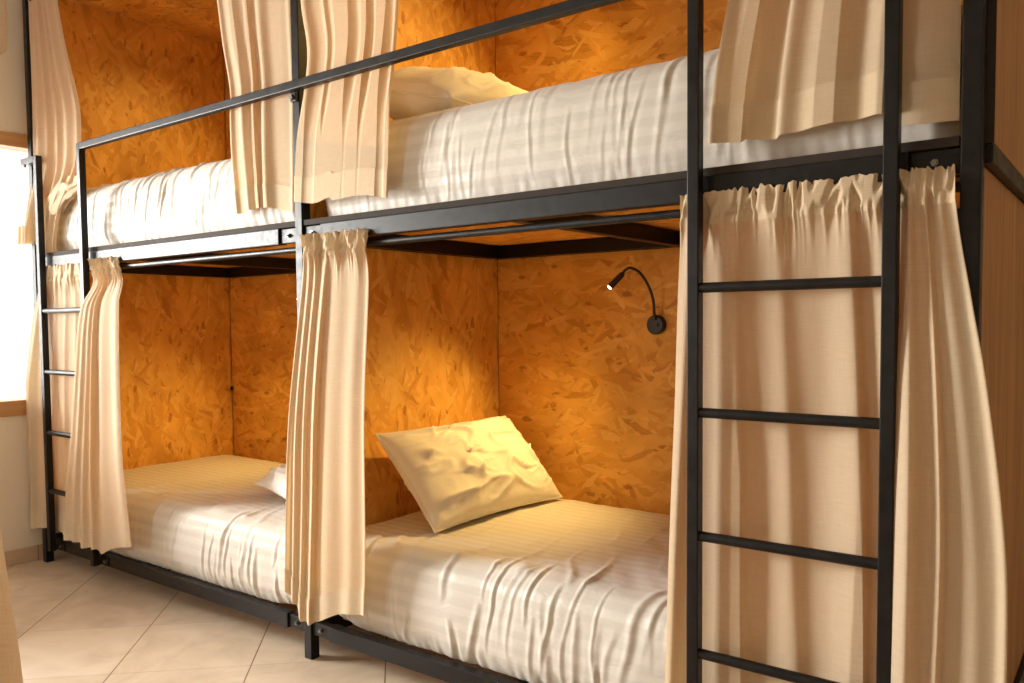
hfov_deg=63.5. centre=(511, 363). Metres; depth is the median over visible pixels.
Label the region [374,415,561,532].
pillow
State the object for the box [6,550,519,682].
floor
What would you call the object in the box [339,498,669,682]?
mattress
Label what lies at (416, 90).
pillow
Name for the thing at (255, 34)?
curtain
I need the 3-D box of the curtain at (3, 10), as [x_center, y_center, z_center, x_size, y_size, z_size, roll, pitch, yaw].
[-0.862,-1.016,1.209,0.415,1.212,0.037,2,4,37]
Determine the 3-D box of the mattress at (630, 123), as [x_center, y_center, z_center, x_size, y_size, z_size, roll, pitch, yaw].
[0.415,-0.641,2.596,1.925,0.310,1.010,2,4,37]
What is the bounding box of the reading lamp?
[608,267,665,334]
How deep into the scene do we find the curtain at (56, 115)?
3.85 m
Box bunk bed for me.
[20,0,1023,682]
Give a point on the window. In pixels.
(13, 142)
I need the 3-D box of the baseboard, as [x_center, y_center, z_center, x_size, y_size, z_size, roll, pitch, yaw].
[-3.402,1.013,2.731,0.012,0.075,5.730,2,4,37]
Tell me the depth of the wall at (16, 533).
4.00 m
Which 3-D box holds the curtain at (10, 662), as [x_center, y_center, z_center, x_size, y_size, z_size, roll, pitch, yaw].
[-0.849,0.295,1.273,0.455,1.306,0.039,2,4,37]
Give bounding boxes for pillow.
[255,463,285,499]
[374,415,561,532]
[389,66,527,119]
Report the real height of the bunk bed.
2.786 m
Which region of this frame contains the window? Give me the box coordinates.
[0,131,27,416]
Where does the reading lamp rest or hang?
attached to the bunk bed
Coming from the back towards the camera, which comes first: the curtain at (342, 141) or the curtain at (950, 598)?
the curtain at (342, 141)
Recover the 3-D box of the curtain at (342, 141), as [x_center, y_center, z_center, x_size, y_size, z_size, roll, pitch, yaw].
[-0.514,-1.102,2.595,0.554,1.188,0.020,2,4,37]
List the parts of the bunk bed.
post, panel, rail, panel, rail, rail, ceiling panel, curtain rod, panel, board, post, rail, guard rail, panel, rail, partition panel, rail, rail, partition panel, rail, post, panel, rail, curtain rod, board, panel, rail, rail, post, panel, rail, panel, rail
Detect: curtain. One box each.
[0,0,6,54]
[0,527,22,682]
[18,0,80,252]
[26,263,80,533]
[63,256,131,553]
[217,0,293,213]
[285,227,368,625]
[294,0,398,202]
[665,173,882,682]
[708,0,960,143]
[891,164,1007,682]
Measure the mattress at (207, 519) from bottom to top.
0.286 m
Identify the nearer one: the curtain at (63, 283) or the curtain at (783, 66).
the curtain at (783, 66)
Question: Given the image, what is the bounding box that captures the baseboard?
[4,544,67,566]
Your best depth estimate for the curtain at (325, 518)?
2.68 m
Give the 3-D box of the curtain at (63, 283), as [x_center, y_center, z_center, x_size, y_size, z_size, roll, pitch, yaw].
[-2.119,0.175,3.883,0.591,1.280,0.045,1,3,33]
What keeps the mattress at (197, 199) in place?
on the bunk bed
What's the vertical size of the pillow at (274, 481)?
0.254 m
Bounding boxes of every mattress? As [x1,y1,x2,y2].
[56,158,294,251]
[110,455,291,603]
[326,4,962,216]
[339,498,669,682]
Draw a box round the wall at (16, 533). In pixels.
[0,0,233,551]
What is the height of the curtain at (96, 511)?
1.280 m
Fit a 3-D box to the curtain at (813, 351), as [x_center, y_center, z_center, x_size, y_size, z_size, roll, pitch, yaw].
[0.582,0.254,1.844,0.528,1.304,0.032,2,4,37]

